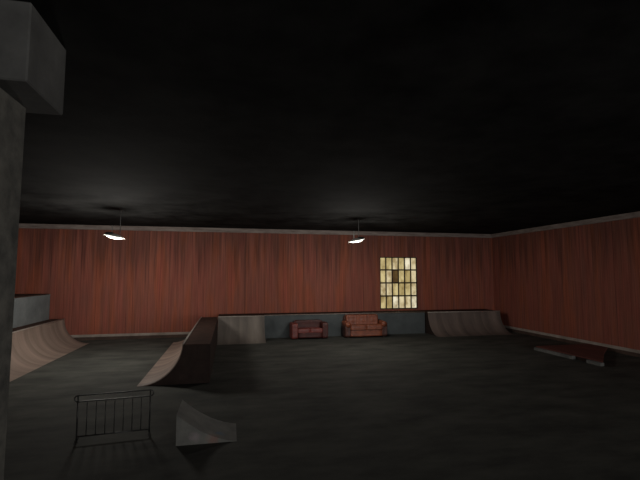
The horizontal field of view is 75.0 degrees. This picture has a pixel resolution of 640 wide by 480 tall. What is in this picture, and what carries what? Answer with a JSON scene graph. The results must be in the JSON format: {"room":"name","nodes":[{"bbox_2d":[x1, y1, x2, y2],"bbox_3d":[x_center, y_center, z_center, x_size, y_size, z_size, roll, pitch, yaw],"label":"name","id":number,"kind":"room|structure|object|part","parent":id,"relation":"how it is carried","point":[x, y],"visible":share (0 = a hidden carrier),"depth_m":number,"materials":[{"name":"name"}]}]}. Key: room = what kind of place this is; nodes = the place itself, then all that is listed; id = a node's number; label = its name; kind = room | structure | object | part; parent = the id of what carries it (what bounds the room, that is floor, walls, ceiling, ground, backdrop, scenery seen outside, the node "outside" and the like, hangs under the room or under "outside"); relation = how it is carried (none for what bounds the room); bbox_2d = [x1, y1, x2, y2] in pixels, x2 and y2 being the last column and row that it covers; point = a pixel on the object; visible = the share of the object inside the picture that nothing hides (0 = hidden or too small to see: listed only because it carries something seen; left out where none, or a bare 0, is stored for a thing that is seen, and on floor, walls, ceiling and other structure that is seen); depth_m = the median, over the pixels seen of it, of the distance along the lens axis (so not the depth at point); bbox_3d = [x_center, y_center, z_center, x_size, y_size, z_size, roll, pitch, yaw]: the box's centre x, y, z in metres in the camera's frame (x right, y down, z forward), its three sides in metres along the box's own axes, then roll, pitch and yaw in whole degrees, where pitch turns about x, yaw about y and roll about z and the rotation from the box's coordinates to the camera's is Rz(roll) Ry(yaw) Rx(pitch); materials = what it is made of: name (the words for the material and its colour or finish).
{"room":"indoor skate park","nodes":[
{"label":"indoor skate park","id":0,"kind":"room"},
{"bbox_2d":[15,228,493,334],"bbox_3d":[-2.064,1.968,19.842,22.950,4.950,0.250,1,-5,-12],"label":"wall","id":1,"kind":"structure","parent":0,"point":[143,281],"depth_m":19.20,"materials":[{"name":"red wood"}]},
{"bbox_2d":[71,332,189,340],"bbox_3d":[-7.869,4.199,18.251,6.610,0.240,0.050,1,-5,-12],"label":"baseboard","id":2,"kind":"structure","parent":1,"relation":"attached to","point":[164,334],"depth_m":18.16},
{"bbox_2d":[19,223,490,237],"bbox_3d":[-2.031,-0.411,19.887,22.950,0.200,0.060,1,-5,-12],"label":"trim","id":3,"kind":"structure","parent":1,"relation":"attached to","point":[21,225],"depth_m":19.50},
{"bbox_2d":[380,257,417,308],"bbox_3d":[3.957,2.164,21.059,2.000,2.600,0.080,1,-5,-12],"label":"window","id":4,"kind":"structure","parent":1,"relation":"in","point":[398,275],"depth_m":21.05,"materials":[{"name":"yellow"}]},
{"bbox_3d":[3.142,1.178,20.970,0.277,0.590,0.010,1,-5,-12],"label":"pane","id":5,"kind":"part","parent":4,"relation":"part of","materials":[{"name":"brown"}]},
{"bbox_3d":[3.142,2.474,20.862,0.277,0.590,0.010,1,-5,-12],"label":"pane","id":6,"kind":"part","parent":4,"relation":"part of","materials":[{"name":"brown glass"}]},
{"bbox_3d":[3.142,1.826,20.916,0.277,0.590,0.010,1,-5,-12],"label":"pane","id":7,"kind":"part","parent":4,"relation":"part of","materials":[{"name":"brown"}]},
{"bbox_3d":[3.142,3.122,20.809,0.277,0.590,0.010,1,-5,-12],"label":"pane","id":8,"kind":"part","parent":4,"relation":"part of","materials":[{"name":"brown"}]},
{"bbox_3d":[3.467,1.184,21.039,0.277,0.590,0.010,1,-5,-12],"label":"pane","id":9,"kind":"part","parent":4,"relation":"part of","materials":[{"name":"brown"}]},
{"bbox_3d":[3.467,3.127,20.878,0.277,0.590,0.010,1,-5,-12],"label":"pane","id":10,"kind":"part","parent":4,"relation":"part of","materials":[{"name":"brown"}]},
{"bbox_3d":[3.467,2.479,20.932,0.277,0.590,0.010,1,-5,-12],"label":"pane","id":11,"kind":"part","parent":4,"relation":"part of","materials":[{"name":"brown glass"}]},
{"bbox_3d":[3.467,1.832,20.986,0.277,0.590,0.010,1,-5,-12],"label":"pane","id":12,"kind":"part","parent":4,"relation":"part of","materials":[{"name":"brown glass"}]},
{"bbox_3d":[3.793,3.133,20.948,0.277,0.590,0.010,1,-5,-12],"label":"pane","id":13,"kind":"part","parent":4,"relation":"part of","materials":[{"name":"brown glass"}]},
{"bbox_3d":[3.793,2.485,21.002,0.277,0.590,0.010,1,-5,-12],"label":"pane","id":14,"kind":"part","parent":4,"relation":"part of","materials":[{"name":"brown"}]},
{"bbox_3d":[3.793,1.837,21.056,0.277,0.590,0.010,1,-5,-12],"label":"pane","id":15,"kind":"part","parent":4,"relation":"part of","materials":[{"name":"brown"}]},
{"bbox_3d":[3.793,1.190,21.109,0.277,0.590,0.010,1,-5,-12],"label":"pane","id":16,"kind":"part","parent":4,"relation":"part of","materials":[{"name":"brown glass"}]},
{"bbox_3d":[4.119,3.139,21.018,0.277,0.590,0.010,1,-5,-12],"label":"pane","id":17,"kind":"part","parent":4,"relation":"part of","materials":[{"name":"brown"}]},
{"bbox_3d":[4.119,2.491,21.072,0.277,0.590,0.010,1,-5,-12],"label":"pane","id":18,"kind":"part","parent":4,"relation":"part of","materials":[{"name":"brown"}]},
{"bbox_3d":[4.119,1.843,21.125,0.277,0.590,0.010,1,-5,-12],"label":"pane","id":19,"kind":"part","parent":4,"relation":"part of","materials":[{"name":"brown"}]},
{"bbox_3d":[4.119,1.196,21.179,0.277,0.590,0.010,1,-5,-12],"label":"pane","id":20,"kind":"part","parent":4,"relation":"part of","materials":[{"name":"brown"}]},
{"bbox_3d":[4.445,2.497,21.142,0.277,0.590,0.010,1,-5,-12],"label":"pane","id":21,"kind":"part","parent":4,"relation":"part of","materials":[{"name":"brown"}]},
{"bbox_3d":[4.445,1.849,21.195,0.277,0.590,0.010,1,-5,-12],"label":"pane","id":22,"kind":"part","parent":4,"relation":"part of","materials":[{"name":"brown"}]},
{"bbox_3d":[4.445,1.201,21.249,0.277,0.590,0.010,1,-5,-12],"label":"pane","id":23,"kind":"part","parent":4,"relation":"part of","materials":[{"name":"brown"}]},
{"bbox_3d":[4.445,3.145,21.088,0.277,0.590,0.010,1,-5,-12],"label":"pane","id":24,"kind":"part","parent":4,"relation":"part of","materials":[{"name":"brown glass"}]},
{"bbox_3d":[4.771,2.503,21.212,0.277,0.590,0.010,1,-5,-12],"label":"pane","id":25,"kind":"part","parent":4,"relation":"part of","materials":[{"name":"brown glass"}]},
{"bbox_3d":[4.771,1.855,21.265,0.277,0.590,0.010,1,-5,-12],"label":"pane","id":26,"kind":"part","parent":4,"relation":"part of","materials":[{"name":"brown glass"}]},
{"bbox_3d":[4.771,1.207,21.319,0.277,0.590,0.010,1,-5,-12],"label":"pane","id":27,"kind":"part","parent":4,"relation":"part of","materials":[{"name":"brown glass"}]},
{"bbox_3d":[4.771,3.150,21.158,0.277,0.590,0.010,1,-5,-12],"label":"pane","id":28,"kind":"part","parent":4,"relation":"part of","materials":[{"name":"brown glass"}]},
{"bbox_2d":[4,331,639,479],"bbox_3d":[0.991,3.363,5.478,23.450,0.200,29.300,1,-5,-12],"label":"floor","id":29,"kind":"structure","parent":0,"point":[418,406],"depth_m":8.55,"materials":[{"name":"concrete"}]},
{"bbox_2d":[13,294,49,327],"bbox_3d":[-10.789,2.724,11.276,2.106,2.030,10.850,1,-5,-12],"label":"concrete block","id":30,"kind":"object","parent":29,"relation":"on","point":[28,308],"visible":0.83,"depth_m":15.28,"materials":[{"name":"grey concrete"}]},
{"bbox_2d":[0,0,65,479],"bbox_3d":[-2.865,0.602,3.340,1.038,4.950,0.730,1,-5,-12],"label":"concrete column","id":31,"kind":"structure","parent":29,"relation":"on","point":[32,58],"depth_m":3.46,"materials":[{"name":"grey concrete"}]},
{"bbox_2d":[10,318,88,381],"bbox_3d":[-9.023,3.252,11.591,1.510,1.030,11.006,1,-5,-12],"label":"ramp","id":32,"kind":"object","parent":29,"relation":"on","point":[36,345],"visible":0.91,"depth_m":14.11,"materials":[{"name":"wood"}]},
{"bbox_2d":[74,389,153,444],"bbox_3d":[-3.529,3.009,7.158,1.257,0.779,0.276,2,-5,-18],"label":"iron railing","id":33,"kind":"object","parent":29,"relation":"on","point":[150,390],"visible":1,"depth_m":7.15,"materials":[{"name":"black metal"}]},
{"bbox_3d":[-4.066,2.986,6.984,0.024,0.740,0.024,4,-6,-40],"label":"post","id":34,"kind":"part","parent":33,"relation":"part of","materials":[{"name":"black metal"}]},
{"bbox_3d":[-3.529,3.300,7.134,1.130,0.026,0.026,2,-5,-18],"label":"rail","id":35,"kind":"part","parent":33,"relation":"part of","materials":[{"name":"black metal"}]},
{"bbox_3d":[-3.529,2.684,7.185,1.257,0.127,0.022,2,-5,-18],"label":"rail","id":36,"kind":"part","parent":33,"relation":"part of","materials":[{"name":"black metal"}]},
{"bbox_3d":[-2.993,3.015,7.334,0.024,0.740,0.024,4,-6,-40],"label":"post","id":37,"kind":"part","parent":33,"relation":"part of","materials":[{"name":"black metal"}]},
{"bbox_2d":[137,317,217,386],"bbox_3d":[-4.468,3.459,14.091,1.770,1.030,7.006,1,-5,-12],"label":"ramp","id":38,"kind":"object","parent":29,"relation":"on","point":[190,360],"visible":1,"depth_m":10.88,"materials":[{"name":"wood"}]},
{"bbox_2d":[176,400,236,445],"bbox_3d":[-1.972,3.170,7.364,0.980,0.504,0.858,1,-5,-12],"label":"ramp","id":39,"kind":"object","parent":29,"relation":"on","point":[193,427],"visible":1,"depth_m":7.05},
{"bbox_3d":[-2.002,3.178,7.357,0.920,0.486,0.850,1,-5,-12],"label":"panel","id":40,"kind":"part","parent":39,"relation":"part of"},
{"bbox_2d":[217,313,265,344],"bbox_3d":[-3.406,3.786,18.047,1.956,1.030,2.370,1,-5,-12],"label":"ramp","id":41,"kind":"object","parent":29,"relation":"on","point":[249,328],"visible":0.95,"depth_m":17.70,"materials":[{"name":"metal"}]},
{"bbox_2d":[290,319,327,339],"bbox_3d":[-0.498,3.944,18.412,1.616,0.776,0.773,1,-5,-12],"label":"leather sofa","id":42,"kind":"object","parent":29,"relation":"on","point":[315,328],"visible":1,"depth_m":18.15,"materials":[{"name":"brown leather"}]},
{"bbox_3d":[-1.151,3.959,18.258,0.296,0.696,0.776,1,-5,-12],"label":"arm","id":43,"kind":"part","parent":42,"relation":"part of","materials":[{"name":"leather"}]},
{"bbox_2d":[298,327,309,332],"bbox_3d":[-0.757,3.954,18.256,0.598,0.198,0.558,1,-5,-11],"label":"seat cushion","id":44,"kind":"object","parent":42,"relation":"on","point":[300,329],"depth_m":18.02,"materials":[{"name":"leather"}]},
{"bbox_3d":[-0.551,3.847,18.664,1.316,0.566,0.296,1,-5,-12],"label":"backrest","id":45,"kind":"part","parent":42,"relation":"part of","materials":[{"name":"leather"}]},
{"bbox_2d":[308,327,321,332],"bbox_3d":[-0.199,3.964,18.376,0.598,0.198,0.558,1,-5,-13],"label":"seat cushion","id":46,"kind":"object","parent":42,"relation":"on","point":[310,329],"depth_m":18.12,"materials":[{"name":"leather"}]},
{"bbox_3d":[0.159,3.982,18.539,0.296,0.696,0.776,1,-5,-12],"label":"arm","id":47,"kind":"part","parent":42,"relation":"part of","materials":[{"name":"leather"}]},
{"bbox_2d":[262,310,424,337],"bbox_3d":[1.176,3.929,19.694,7.670,1.016,1.066,1,-5,-12],"label":"concrete ledge","id":48,"kind":"object","parent":29,"relation":"on","point":[277,325],"visible":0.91,"depth_m":19.23,"materials":[{"name":"concrete"}]},
{"bbox_2d":[341,314,386,337],"bbox_3d":[2.004,3.880,18.913,1.979,0.985,0.819,1,-5,-12],"label":"leather sofa","id":49,"kind":"object","parent":29,"relation":"on","point":[353,325],"visible":1,"depth_m":18.68,"materials":[{"name":"brown leather"}]},
{"bbox_3d":[1.171,4.068,18.724,0.288,0.528,0.718,1,-5,-12],"label":"arm","id":50,"kind":"part","parent":49,"relation":"part of","materials":[{"name":"brown leather"}]},
{"bbox_2d":[345,314,356,323],"bbox_3d":[1.410,3.650,18.949,0.577,0.550,0.360,1,-5,-12],"label":"cushion","id":51,"kind":"object","parent":49,"relation":"on","point":[352,318],"depth_m":18.81,"materials":[{"name":"brown leather"}]},
{"bbox_2d":[350,324,366,329],"bbox_3d":[1.671,3.900,18.697,0.800,0.250,0.560,1,-5,-12],"label":"seat cushion","id":52,"kind":"object","parent":49,"relation":"on","point":[352,326],"depth_m":18.45,"materials":[{"name":"brown leather"}]},
{"bbox_2d":[355,314,366,323],"bbox_3d":[1.886,3.658,19.051,0.577,0.550,0.360,1,-5,-12],"label":"cushion","id":53,"kind":"object","parent":49,"relation":"on","point":[359,318],"depth_m":18.89,"materials":[{"name":"brown leather"}]},
{"bbox_2d":[366,314,377,323],"bbox_3d":[2.362,3.667,19.153,0.577,0.550,0.360,1,-5,-12],"label":"cushion","id":54,"kind":"object","parent":49,"relation":"on","point":[370,318],"depth_m":19.00,"materials":[{"name":"brown leather"}]},
{"bbox_2d":[365,323,382,329],"bbox_3d":[2.394,3.913,18.852,0.800,0.250,0.560,1,-5,-12],"label":"seat cushion","id":55,"kind":"object","parent":49,"relation":"on","point":[368,326],"depth_m":18.62,"materials":[{"name":"brown leather"}]},
{"bbox_3d":[2.833,4.097,19.081,0.288,0.528,0.718,1,-5,-12],"label":"arm","id":56,"kind":"part","parent":49,"relation":"part of","materials":[{"name":"brown leather"}]},
{"bbox_2d":[416,309,510,336],"bbox_3d":[6.974,3.973,20.308,3.846,1.030,2.280,1,-5,-12],"label":"ramp","id":57,"kind":"object","parent":29,"relation":"on","point":[458,322],"visible":1,"depth_m":19.93,"materials":[{"name":"wood"}]},
{"bbox_3d":[6.965,4.000,20.335,3.840,0.980,2.220,1,-5,-12],"label":"panel","id":58,"kind":"part","parent":57,"relation":"part of","materials":[{"name":"wood"}]},
{"bbox_2d":[534,344,607,365],"bbox_3d":[9.471,3.932,14.409,2.466,0.140,2.851,1,-5,-12],"label":"ramp","id":59,"kind":"object","parent":29,"relation":"on","point":[590,353],"visible":1,"depth_m":14.51,"materials":[{"name":"red wood"}]},
{"bbox_2d":[15,0,639,233],"bbox_3d":[0.991,-1.769,5.903,23.450,0.200,29.300,1,-5,-12],"label":"ceiling","id":60,"kind":"structure","parent":0,"point":[422,116],"depth_m":5.62,"materials":[{"name":"black paint"}]},
{"bbox_2d":[103,209,124,238],"bbox_3d":[-6.685,-0.527,13.586,0.638,1.009,0.650,1,-5,-12],"label":"pendant lamp","id":61,"kind":"object","parent":60,"relation":"hanging from","point":[112,235],"visible":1,"depth_m":13.40,"materials":[{"name":"metal"}]},
{"bbox_3d":[-6.676,-0.153,13.557,0.650,0.098,0.650,12,-7,-11],"label":"lamp shade","id":62,"kind":"part","parent":61,"relation":"part of","materials":[{"name":"white ceramic"}]},
{"bbox_2d":[106,235,122,238],"bbox_3d":[-6.692,-0.071,13.546,0.540,0.068,0.540,12,-7,-11],"label":"diffuser","id":63,"kind":"object","parent":61,"relation":"attached to","point":[110,236],"depth_m":13.38,"materials":[{"name":"white plastic"}]},
{"bbox_2d":[349,219,363,242],"bbox_3d":[1.404,-0.359,16.036,0.638,0.939,0.650,1,-5,-12],"label":"pendant lamp","id":64,"kind":"object","parent":60,"relation":"hanging from","point":[358,239],"visible":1,"depth_m":15.88,"materials":[{"name":"metal"}]},
{"bbox_2d":[492,217,639,349],"bbox_3d":[12.331,0.998,8.121,0.250,4.950,28.800,1,-5,-12],"label":"wall","id":65,"kind":"structure","parent":0,"point":[582,282],"depth_m":16.89,"materials":[{"name":"red wood"}]},
{"bbox_2d":[491,211,639,237],"bbox_3d":[12.186,-1.374,8.256,0.060,0.200,28.740,1,-5,-12],"label":"trim","id":66,"kind":"structure","parent":65,"relation":"attached to","point":[632,214],"depth_m":16.92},
{"bbox_2d":[504,325,639,356],"bbox_3d":[12.191,3.340,7.867,0.050,0.240,28.740,1,-5,-12],"label":"baseboard","id":67,"kind":"structure","parent":65,"relation":"attached to","point":[617,349],"depth_m":16.93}
]}

